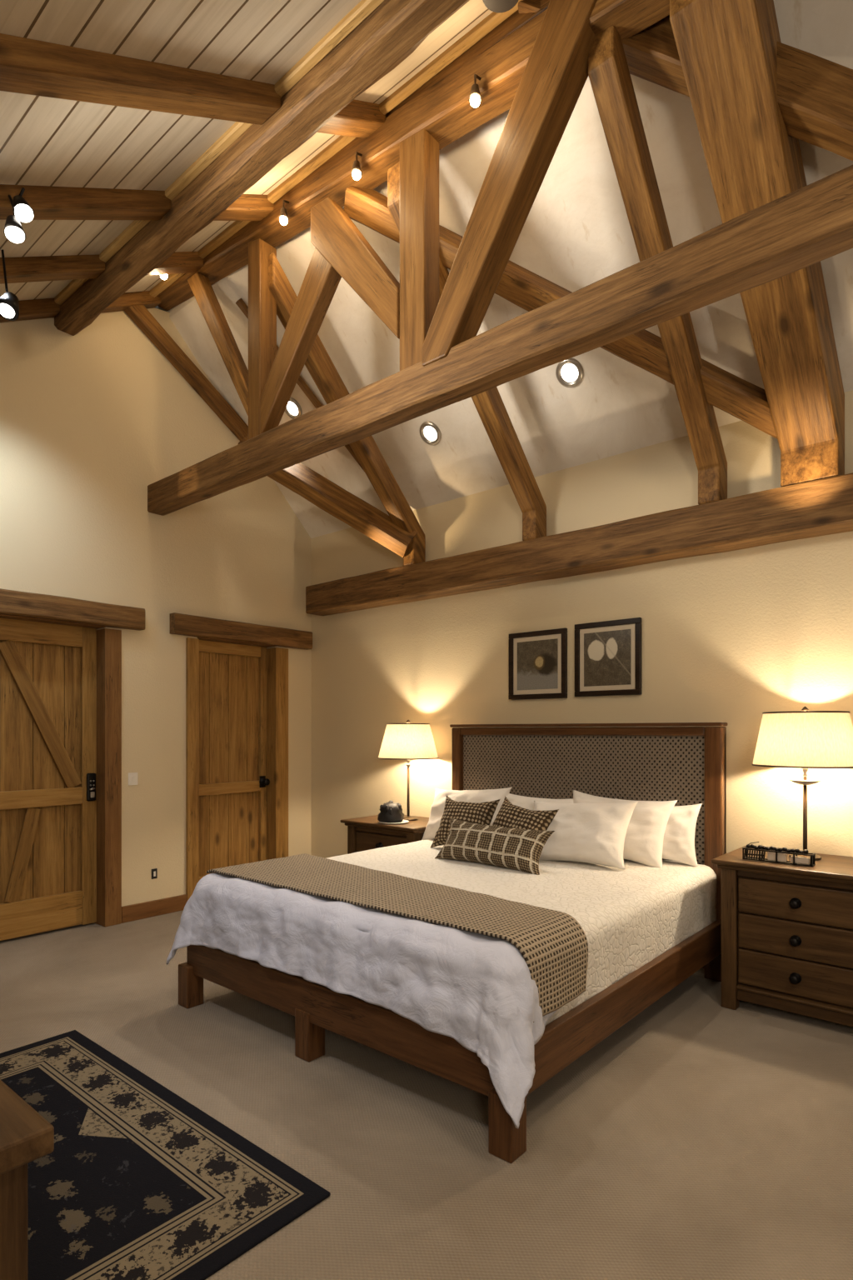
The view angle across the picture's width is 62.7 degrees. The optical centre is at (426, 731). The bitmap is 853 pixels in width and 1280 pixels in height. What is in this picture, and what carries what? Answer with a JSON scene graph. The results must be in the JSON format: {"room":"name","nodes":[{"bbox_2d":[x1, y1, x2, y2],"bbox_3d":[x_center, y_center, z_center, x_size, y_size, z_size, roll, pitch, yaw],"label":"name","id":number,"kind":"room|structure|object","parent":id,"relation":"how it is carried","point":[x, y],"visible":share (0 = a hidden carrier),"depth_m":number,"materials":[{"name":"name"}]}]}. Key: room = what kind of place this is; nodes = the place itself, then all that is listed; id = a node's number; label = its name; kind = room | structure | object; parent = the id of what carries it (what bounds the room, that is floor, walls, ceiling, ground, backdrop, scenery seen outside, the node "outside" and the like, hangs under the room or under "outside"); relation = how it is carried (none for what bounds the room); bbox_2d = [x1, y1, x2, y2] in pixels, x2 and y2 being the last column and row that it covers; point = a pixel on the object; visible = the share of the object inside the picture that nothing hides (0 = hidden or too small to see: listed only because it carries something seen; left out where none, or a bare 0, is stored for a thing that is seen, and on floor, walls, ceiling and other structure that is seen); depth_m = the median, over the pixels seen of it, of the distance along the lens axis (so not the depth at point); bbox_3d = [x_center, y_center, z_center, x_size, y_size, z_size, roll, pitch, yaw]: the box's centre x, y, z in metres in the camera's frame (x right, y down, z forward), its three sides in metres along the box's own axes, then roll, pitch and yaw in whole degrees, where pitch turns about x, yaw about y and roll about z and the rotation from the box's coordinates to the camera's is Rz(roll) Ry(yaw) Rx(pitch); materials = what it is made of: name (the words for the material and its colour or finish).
{"room":"bedroom","nodes":[
{"label":"bedroom","id":0,"kind":"room"},
{"bbox_2d":[0,307,310,906],"bbox_3d":[-2.951,-0.885,4.151,0.200,4.470,5.880,0,0,41],"label":"wall","id":1,"kind":"structure","parent":0,"point":[95,417],"depth_m":5.07,"materials":[{"name":"beige paint"}]},
{"bbox_2d":[0,588,145,940],"bbox_3d":[-2.604,0.236,4.486,0.274,2.227,1.540,0,0,41],"label":"door","id":2,"kind":"structure","parent":1,"relation":"in","point":[61,675],"depth_m":4.72,"materials":[{"name":"brown wood"}]},
{"bbox_2d":[128,772,137,785],"bbox_3d":[-2.092,0.340,4.992,0.014,0.090,0.070,0,0,41],"label":"light switch","id":3,"kind":"object","parent":1,"relation":"attached to","point":[132,777],"visible":1,"depth_m":4.99,"materials":[{"name":"white plastic"}]},
{"bbox_2d":[121,894,187,923],"bbox_3d":[-1.983,1.292,5.116,0.020,0.115,0.505,0,0,41],"label":"baseboard","id":4,"kind":"structure","parent":1,"relation":"attached to","point":[172,904],"depth_m":5.10,"materials":[{"name":"brown wood"}]},
{"bbox_2d":[151,868,157,879],"bbox_3d":[-1.989,1.042,5.116,0.011,0.073,0.043,0,0,41],"label":"wall outlet","id":5,"kind":"object","parent":1,"relation":"attached to","point":[154,872],"visible":1,"depth_m":5.11,"materials":[{"name":"plastic"}]},
{"bbox_2d":[124,305,248,440],"bbox_3d":[-1.760,-2.686,5.316,0.093,0.761,1.100,0,0,41],"label":"rafter","id":6,"kind":"object","parent":1,"relation":"attached to","point":[140,315],"visible":0.87,"depth_m":5.23,"materials":[{"name":"brown wood"}]},
{"bbox_2d":[170,612,312,900],"bbox_3d":[-1.529,0.237,5.744,0.274,2.225,1.310,0,0,41],"label":"door","id":7,"kind":"structure","parent":1,"relation":"in","point":[237,687],"depth_m":5.77,"materials":[{"name":"brown wood"}]},
{"bbox_2d":[147,165,852,515],"bbox_3d":[0.845,-1.689,2.714,7.440,0.208,0.138,0,0,41],"label":"tie beam","id":8,"kind":"structure","parent":1,"relation":"attached to","point":[809,225],"depth_m":2.87,"materials":[{"name":"brown wood"}]},
{"bbox_2d":[248,238,276,439],"bbox_3d":[-1.012,-2.379,4.316,0.125,1.258,0.130,0,0,41],"label":"post","id":9,"kind":"object","parent":8,"relation":"on","point":[262,303],"visible":0.76,"depth_m":4.26,"materials":[{"name":"brown wood"}]},
{"bbox_2d":[187,272,248,415],"bbox_3d":[-1.335,-2.502,4.562,0.697,1.136,0.090,0,0,41],"label":"brace","id":10,"kind":"object","parent":9,"relation":"attached to","point":[202,288],"visible":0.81,"depth_m":4.51,"materials":[{"name":"brown wood"}]},
{"bbox_2d":[260,247,341,434],"bbox_3d":[-0.719,-2.280,4.043,0.685,0.980,0.090,0,0,41],"label":"brace","id":11,"kind":"object","parent":8,"relation":"on","point":[321,282],"visible":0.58,"depth_m":4.02,"materials":[{"name":"brown wood"}]},
{"bbox_2d":[400,129,439,370],"bbox_3d":[-0.035,-2.354,3.474,0.166,1.209,0.120,0,0,41],"label":"post","id":12,"kind":"object","parent":8,"relation":"on","point":[419,153],"visible":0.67,"depth_m":3.42,"materials":[{"name":"brown wood"}]},
{"bbox_2d":[310,197,399,339],"bbox_3d":[-0.365,-2.437,3.727,0.664,0.965,0.100,0,0,41],"label":"brace","id":13,"kind":"object","parent":12,"relation":"attached to","point":[335,236],"visible":0.84,"depth_m":3.67,"materials":[{"name":"brown wood"}]},
{"bbox_2d":[422,0,596,366],"bbox_3d":[0.384,-2.410,3.098,0.956,1.320,0.140,0,0,41],"label":"brace","id":14,"kind":"object","parent":8,"relation":"on","point":[555,76],"visible":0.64,"depth_m":3.03,"materials":[{"name":"brown wood"}]},
{"bbox_2d":[0,0,492,300],"bbox_3d":[-0.578,-2.053,1.125,7.740,2.577,4.619,0,0,41],"label":"ceiling","id":15,"kind":"structure","parent":0,"point":[45,141],"depth_m":2.84,"materials":[{"name":"beige wood"}]},
{"bbox_2d":[0,249,19,320],"bbox_3d":[-2.145,-2.299,3.575,0.111,0.370,0.116,0,0,-27],"label":"track spotlight","id":16,"kind":"object","parent":15,"relation":"attached to","point":[9,304],"visible":1,"depth_m":3.57,"materials":[{"name":"metal"}]},
{"bbox_2d":[0,298,60,322],"bbox_3d":[-3.565,-1.807,3.192,0.108,2.127,3.585,0,0,41],"label":"joist","id":17,"kind":"object","parent":15,"relation":"attached to","point":[45,307],"visible":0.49,"depth_m":4.42,"materials":[{"name":"brown wood"}]},
{"bbox_2d":[0,254,105,284],"bbox_3d":[-3.094,-1.807,2.791,0.130,2.127,3.585,0,0,41],"label":"joist","id":18,"kind":"object","parent":15,"relation":"attached to","point":[43,268],"visible":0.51,"depth_m":3.90,"materials":[{"name":"brown wood"}]},
{"bbox_2d":[0,184,171,220],"bbox_3d":[-2.535,-1.807,2.313,0.140,2.127,3.585,0,0,41],"label":"joist","id":19,"kind":"object","parent":15,"relation":"attached to","point":[47,202],"visible":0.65,"depth_m":3.32,"materials":[{"name":"brown wood"}]},
{"bbox_2d":[3,194,25,243],"bbox_3d":[-1.771,-2.219,3.015,0.083,0.228,0.096,0,0,-14],"label":"track spotlight","id":20,"kind":"object","parent":19,"relation":"attached to","point":[13,231],"visible":1,"depth_m":2.99,"materials":[{"name":"glass"}]},
{"bbox_2d":[12,187,34,222],"bbox_3d":[-1.754,-2.284,3.034,0.092,0.141,0.082,0,0,4],"label":"track spotlight","id":21,"kind":"object","parent":19,"relation":"attached to","point":[24,212],"visible":0.98,"depth_m":3.02,"materials":[{"name":"glass"}]},
{"bbox_2d":[101,290,161,312],"bbox_3d":[-2.129,-3.022,4.873,0.108,0.461,0.555,0,0,41],"label":"joist","id":22,"kind":"object","parent":15,"relation":"attached to","point":[126,300],"visible":0.26,"depth_m":4.89,"materials":[{"name":"brown wood"}]},
{"bbox_2d":[0,33,281,124],"bbox_3d":[-1.847,-1.807,1.725,0.150,2.127,3.585,0,0,41],"label":"joist","id":23,"kind":"object","parent":15,"relation":"attached to","point":[27,66],"visible":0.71,"depth_m":2.55,"materials":[{"name":"brown wood"}]},
{"bbox_2d":[145,251,204,275],"bbox_3d":[-1.659,-3.022,4.471,0.130,0.461,0.555,0,0,41],"label":"joist","id":24,"kind":"object","parent":15,"relation":"attached to","point":[179,262],"visible":0.19,"depth_m":4.50,"materials":[{"name":"brown wood"}]},
{"bbox_2d":[213,194,273,220],"bbox_3d":[-1.100,-3.022,3.994,0.140,0.461,0.555,0,0,41],"label":"joist","id":25,"kind":"object","parent":15,"relation":"attached to","point":[247,207],"visible":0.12,"depth_m":4.02,"materials":[{"name":"brown wood"}]},
{"bbox_2d":[54,0,468,335],"bbox_3d":[0.432,-2.769,2.231,7.440,0.262,0.156,0,0,41],"label":"purlin","id":26,"kind":"object","parent":15,"relation":"attached to","point":[392,32],"visible":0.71,"depth_m":3.16,"materials":[{"name":"brown wood"}]},
{"bbox_2d":[54,0,384,304],"bbox_3d":[0.373,-2.773,2.161,7.440,0.047,0.047,0,0,41],"label":"fillet","id":27,"kind":"object","parent":26,"relation":"attached to","point":[364,8],"visible":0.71,"depth_m":3.20,"materials":[{"name":"brown wood"}]},
{"bbox_2d":[317,99,386,138],"bbox_3d":[-0.412,-3.022,3.406,0.150,0.461,0.555,0,0,41],"label":"joist","id":28,"kind":"object","parent":15,"relation":"attached to","point":[361,119],"visible":0.18,"depth_m":3.43,"materials":[{"name":"brown wood"}]},
{"bbox_2d":[482,0,519,12],"bbox_3d":[0.305,-3.050,2.843,0.170,0.100,0.170,0,0,41],"label":"light","id":29,"kind":"object","parent":15,"relation":"attached to","point":[496,6],"visible":1,"depth_m":2.89,"materials":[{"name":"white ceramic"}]},
{"bbox_2d":[0,910,852,1279],"bbox_3d":[-0.136,1.400,1.681,7.790,0.100,5.980,0,0,41],"label":"floor","id":30,"kind":"structure","parent":0,"point":[701,1138],"depth_m":2.37,"materials":[{"name":"beige carpet"}]},
{"bbox_2d":[0,1030,330,1279],"bbox_3d":[-1.614,1.343,1.783,1.710,0.011,2.115,0,0,41],"label":"area rug","id":31,"kind":"object","parent":30,"relation":"on","point":[137,1182],"visible":1,"depth_m":2.08,"materials":[{"name":"fabric"}]},
{"bbox_2d":[0,1079,54,1279],"bbox_3d":[-1.297,1.000,1.226,1.135,0.700,0.780,0,0,41],"label":"table","id":32,"kind":"object","parent":31,"relation":"on","point":[26,1136],"visible":1,"depth_m":1.14,"materials":[{"name":"brown wood"}]},
{"bbox_2d":[340,815,429,854],"bbox_3d":[-0.191,1.002,5.150,0.730,0.695,0.535,0,0,41],"label":"nightstand","id":33,"kind":"object","parent":30,"relation":"on","point":[364,833],"visible":0.31,"depth_m":5.01,"materials":[{"name":"brown wood"}]},
{"bbox_2d":[377,800,409,824],"bbox_3d":[-0.243,0.576,5.021,0.237,0.155,0.220,0,0,41],"label":"ornament","id":34,"kind":"object","parent":33,"relation":"on","point":[391,812],"visible":1,"depth_m":4.97,"materials":[{"name":"black plastic"}]},
{"bbox_2d":[377,720,439,820],"bbox_3d":[-0.135,0.284,5.171,0.450,0.740,0.450,0,0,41],"label":"table lamp","id":35,"kind":"object","parent":33,"relation":"on","point":[408,741],"visible":1,"depth_m":5.01,"materials":[{"name":"beige fabric"}]},
{"bbox_2d":[178,722,727,1163],"bbox_3d":[0.214,0.651,3.634,1.965,1.398,2.145,0,0,41],"label":"bed","id":36,"kind":"object","parent":30,"relation":"on","point":[685,762],"visible":0.5,"depth_m":3.45,"materials":[{"name":"brown wood"}]},
{"bbox_3d":[0.216,0.924,3.629,1.755,0.268,1.940,0,0,40],"label":"mattress","id":37,"kind":"object","parent":36,"relation":"on","visible":0},
{"bbox_2d":[326,839,717,1024],"bbox_3d":[0.203,0.907,3.614,1.880,0.363,2.022,0,0,41],"label":"coverlet","id":38,"kind":"object","parent":37,"relation":"on","point":[629,917],"visible":0.48,"depth_m":3.33,"materials":[{"name":"beige fabric"}]},
{"bbox_2d":[165,872,558,1128],"bbox_3d":[-0.300,0.946,2.991,2.046,0.505,0.677,0,0,42],"label":"duvet","id":39,"kind":"object","parent":38,"relation":"on","point":[478,991],"visible":0.72,"depth_m":2.53,"materials":[{"name":"fabric"}]},
{"bbox_2d":[205,853,588,1022],"bbox_3d":[-0.184,0.815,3.112,1.914,0.263,0.603,0,0,41],"label":"throw blanket","id":40,"kind":"object","parent":39,"relation":"on","point":[553,945],"visible":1,"depth_m":2.70,"materials":[{"name":"brown fabric"}]},
{"bbox_2d":[430,795,500,847],"bbox_3d":[0.236,0.574,4.331,0.426,0.327,0.236,0,0,41],"label":"cushion","id":41,"kind":"object","parent":38,"relation":"on","point":[482,813],"visible":0.6,"depth_m":4.28,"materials":[{"name":"brown fabric"}]},
{"bbox_2d":[421,786,512,839],"bbox_3d":[0.257,0.560,4.670,0.637,0.392,0.280,0,0,36],"label":"pillow","id":42,"kind":"object","parent":38,"relation":"on","point":[488,795],"visible":0.47,"depth_m":4.67,"materials":[{"name":"white fabric"}]},
{"bbox_2d":[435,817,554,874],"bbox_3d":[0.358,0.624,3.832,0.726,0.236,0.205,0,0,41],"label":"lumbar cushion","id":43,"kind":"object","parent":38,"relation":"on","point":[518,849],"visible":0.98,"depth_m":3.73,"materials":[{"name":"brown fabric"}]},
{"bbox_2d":[492,795,559,830],"bbox_3d":[0.523,0.574,4.011,0.248,0.371,0.431,0,0,-34],"label":"cushion","id":44,"kind":"object","parent":38,"relation":"on","point":[511,816],"visible":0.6,"depth_m":3.94,"materials":[{"name":"brown fabric"}]},
{"bbox_2d":[506,793,573,809],"bbox_3d":[0.700,0.568,4.361,0.640,0.338,0.252,0,0,41],"label":"pillow","id":45,"kind":"object","parent":38,"relation":"on","point":[527,802],"visible":0.15,"depth_m":4.37,"materials":[{"name":"white fabric"}]},
{"bbox_2d":[533,800,638,869],"bbox_3d":[0.838,0.568,3.922,0.679,0.377,0.277,0,0,41],"label":"pillow","id":46,"kind":"object","parent":38,"relation":"on","point":[595,833],"visible":0.77,"depth_m":3.79,"materials":[{"name":"white fabric"}]},
{"bbox_2d":[572,789,677,867],"bbox_3d":[1.079,0.552,4.005,0.678,0.392,0.248,0,0,41],"label":"pillow","id":47,"kind":"object","parent":38,"relation":"on","point":[643,844],"visible":0.48,"depth_m":3.82,"materials":[{"name":"white fabric"}]},
{"bbox_2d":[615,798,702,866],"bbox_3d":[1.285,0.565,3.939,0.502,0.345,0.166,0,0,41],"label":"pillow","id":48,"kind":"object","parent":38,"relation":"on","point":[679,836],"visible":0.45,"depth_m":3.81,"materials":[{"name":"white fabric"}]},
{"bbox_2d":[711,845,852,1026],"bbox_3d":[1.839,0.988,3.384,0.730,0.725,0.535,0,0,41],"label":"nightstand","id":49,"kind":"object","parent":30,"relation":"on","point":[787,929],"visible":0.93,"depth_m":3.25,"materials":[{"name":"brown wood"}]},
{"bbox_2d":[742,841,815,866],"bbox_3d":[1.675,0.579,3.334,0.306,0.089,0.060,0,0,41],"label":"metal ornament","id":50,"kind":"object","parent":49,"relation":"on","point":[777,855],"visible":1,"depth_m":3.32,"materials":[{"name":"metal"}]},
{"bbox_2d":[744,849,765,859],"bbox_3d":[1.585,0.595,3.379,0.097,0.042,0.011,0,0,40],"label":"grille","id":51,"kind":"object","parent":50,"relation":"attached to","point":[757,850],"depth_m":3.37,"materials":[{"name":"metal"}]},
{"bbox_2d":[751,706,852,859],"bbox_3d":[1.869,0.251,3.454,0.478,0.747,0.478,0,0,41],"label":"table lamp","id":52,"kind":"object","parent":49,"relation":"on","point":[805,739],"visible":0.89,"depth_m":3.29,"materials":[{"name":"beige fabric"}]},
{"bbox_2d":[802,768,808,777],"bbox_3d":[1.869,0.198,3.454,0.026,0.061,0.026,0,0,40],"label":"socket","id":53,"kind":"object","parent":52,"relation":"attached to","point":[805,770],"depth_m":3.45,"materials":[{"name":"gold metal"}]},
{"bbox_2d":[167,0,852,538],"bbox_3d":[1.335,-2.405,3.364,7.740,1.470,1.410,0,0,41],"label":"ceiling","id":54,"kind":"structure","parent":0,"point":[576,233],"depth_m":3.98,"materials":[{"name":"paint"}]},
{"bbox_2d":[285,397,302,419],"bbox_3d":[-1.012,-2.435,5.282,0.168,0.124,0.124,0,0,41],"label":"recessed light","id":55,"kind":"object","parent":54,"relation":"in","point":[293,409],"visible":0.75,"depth_m":5.28,"materials":[{"name":"white glass"}]},
{"bbox_2d":[235,298,364,470],"bbox_3d":[-0.768,-2.350,5.114,1.265,1.216,0.042,0,0,-33],"label":"rafter","id":56,"kind":"object","parent":54,"relation":"attached to","point":[241,303],"visible":0.3,"depth_m":5.04,"materials":[{"name":"brown wood"}]},
{"bbox_2d":[419,421,441,444],"bbox_3d":[0.027,-2.072,4.872,0.168,0.124,0.124,0,0,41],"label":"recessed light","id":57,"kind":"object","parent":54,"relation":"in","point":[430,432],"visible":1,"depth_m":4.87,"materials":[{"name":"white glass"}]},
{"bbox_2d":[555,357,584,387],"bbox_3d":[0.843,-2.111,4.124,0.168,0.124,0.124,0,0,41],"label":"recessed light","id":58,"kind":"object","parent":54,"relation":"in","point":[569,372],"visible":0.95,"depth_m":4.12,"materials":[{"name":"white glass"}]},
{"bbox_2d":[517,0,852,160],"bbox_3d":[1.594,-2.424,2.729,2.461,1.679,0.145,0,0,15],"label":"diagonal brace","id":59,"kind":"object","parent":54,"relation":"attached to","point":[815,93],"visible":0.4,"depth_m":2.71,"materials":[{"name":"brown wood"}]},
{"bbox_2d":[310,390,852,858],"bbox_3d":[1.754,-0.215,3.933,7.640,3.130,0.100,0,0,41],"label":"wall","id":60,"kind":"structure","parent":0,"point":[732,637],"depth_m":4.39,"materials":[{"name":"beige paint"}]},
{"bbox_2d":[509,627,567,699],"bbox_3d":[0.745,-0.446,4.710,0.445,0.457,0.027,0,0,41],"label":"framed picture","id":61,"kind":"object","parent":60,"relation":"attached to","point":[537,659],"visible":1,"depth_m":4.70},
{"bbox_2d":[517,638,558,689],"bbox_3d":[0.743,-0.446,4.708,0.317,0.329,0.002,0,0,40],"label":"print","id":62,"kind":"object","parent":61,"relation":"attached to","point":[537,658],"depth_m":4.70},
{"bbox_2d":[344,185,777,438],"bbox_3d":[0.786,-2.210,3.706,2.509,1.584,0.175,0,0,7],"label":"diagonal brace","id":63,"kind":"object","parent":60,"relation":"attached to","point":[747,402],"visible":0.47,"depth_m":3.66,"materials":[{"name":"brown wood"}]},
{"bbox_2d":[305,472,852,615],"bbox_3d":[1.798,-1.125,3.699,7.270,0.242,0.207,0,0,41],"label":"wall plate","id":64,"kind":"object","parent":60,"relation":"attached to","point":[824,507],"visible":1,"depth_m":4.15,"materials":[{"name":"brown wood"}]},
{"bbox_2d":[268,252,425,565],"bbox_3d":[-0.506,-2.075,4.812,0.110,1.659,1.420,0,0,41],"label":"rafter","id":65,"kind":"object","parent":64,"relation":"on","point":[320,366],"visible":0.61,"depth_m":4.84,"materials":[{"name":"brown wood"}]},
{"bbox_2d":[237,434,417,557],"bbox_3d":[-0.745,-1.764,5.239,1.359,0.932,0.213,0,0,0],"label":"diagonal brace","id":66,"kind":"object","parent":65,"relation":"attached to","point":[329,497],"visible":0.76,"depth_m":5.18,"materials":[{"name":"brown wood"}]},
{"bbox_2d":[387,161,546,540],"bbox_3d":[0.296,-2.075,4.127,0.110,1.659,1.420,0,0,41],"label":"rafter","id":67,"kind":"object","parent":64,"relation":"on","point":[491,408],"visible":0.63,"depth_m":4.32,"materials":[{"name":"brown wood"}]},
{"bbox_2d":[588,25,727,504],"bbox_3d":[1.167,-2.075,3.383,0.120,1.659,1.420,0,0,41],"label":"rafter","id":68,"kind":"object","parent":64,"relation":"on","point":[609,75],"visible":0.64,"depth_m":3.15,"materials":[{"name":"brown wood"}]},
{"bbox_2d":[670,0,844,486],"bbox_3d":[1.512,-2.175,3.088,0.284,1.859,1.432,0,0,43],"label":"rafter","id":69,"kind":"object","parent":64,"relation":"on","point":[727,49],"visible":0.74,"depth_m":2.90,"materials":[{"name":"brown wood"}]},
{"bbox_2d":[575,617,642,696],"bbox_3d":[1.131,-0.456,4.381,0.444,0.467,0.027,0,0,41],"label":"framed picture","id":70,"kind":"object","parent":60,"relation":"attached to","point":[608,654],"visible":1,"depth_m":4.37},
{"bbox_2d":[584,629,630,686],"bbox_3d":[1.129,-0.456,4.378,0.316,0.339,0.002,0,0,40],"label":"print","id":71,"kind":"object","parent":70,"relation":"attached to","point":[607,652],"depth_m":4.38},
{"bbox_3d":[2.820,-1.025,-0.778,0.100,4.750,5.880,0,0,40],"label":"wall","id":72,"kind":"structure","parent":0,"visible":0},
{"bbox_2d":[156,0,669,310],"bbox_3d":[0.858,-2.904,2.729,7.454,0.781,0.178,0,0,40],"label":"ridge beam","id":73,"kind":"structure","parent":72,"relation":"attached to","point":[444,109],"depth_m":3.40,"materials":[{"name":"brown wood"}]},
{"bbox_2d":[160,274,169,279],"bbox_3d":[-1.714,-3.025,4.568,0.060,0.150,0.060,0,0,41],"label":"spotlight","id":74,"kind":"object","parent":73,"relation":"attached to","point":[164,277],"visible":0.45,"depth_m":4.56,"materials":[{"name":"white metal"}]},
{"bbox_2d":[278,200,289,224],"bbox_3d":[-0.810,-2.975,4.010,0.060,0.156,0.082,0,0,41],"label":"spotlight","id":75,"kind":"object","parent":73,"relation":"attached to","point":[283,218],"visible":1,"depth_m":3.99,"materials":[{"name":"white glass"}]},
{"bbox_2d":[149,0,523,297],"bbox_3d":[0.790,-3.124,2.649,7.440,0.047,0.047,0,0,41],"label":"fillet","id":76,"kind":"object","parent":73,"relation":"attached to","point":[493,20],"visible":0.75,"depth_m":3.48,"materials":[{"name":"brown wood"}]},
{"bbox_2d":[350,151,362,180],"bbox_3d":[-0.354,-2.926,3.620,0.060,0.156,0.082,0,0,41],"label":"spotlight","id":77,"kind":"object","parent":73,"relation":"attached to","point":[357,172],"visible":1,"depth_m":3.60,"materials":[{"name":"white glass"}]},
{"bbox_2d":[386,0,550,117],"bbox_3d":[0.858,-3.128,2.729,7.450,0.542,0.161,0,0,41],"label":"board","id":78,"kind":"object","parent":73,"relation":"attached to","point":[516,20],"visible":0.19,"depth_m":3.14,"materials":[{"name":"brown wood"}]},
{"bbox_2d":[468,74,482,107],"bbox_3d":[0.224,-2.863,3.126,0.060,0.156,0.082,0,0,41],"label":"spotlight","id":79,"kind":"object","parent":73,"relation":"attached to","point":[475,98],"visible":1,"depth_m":3.10,"materials":[{"name":"white glass"}]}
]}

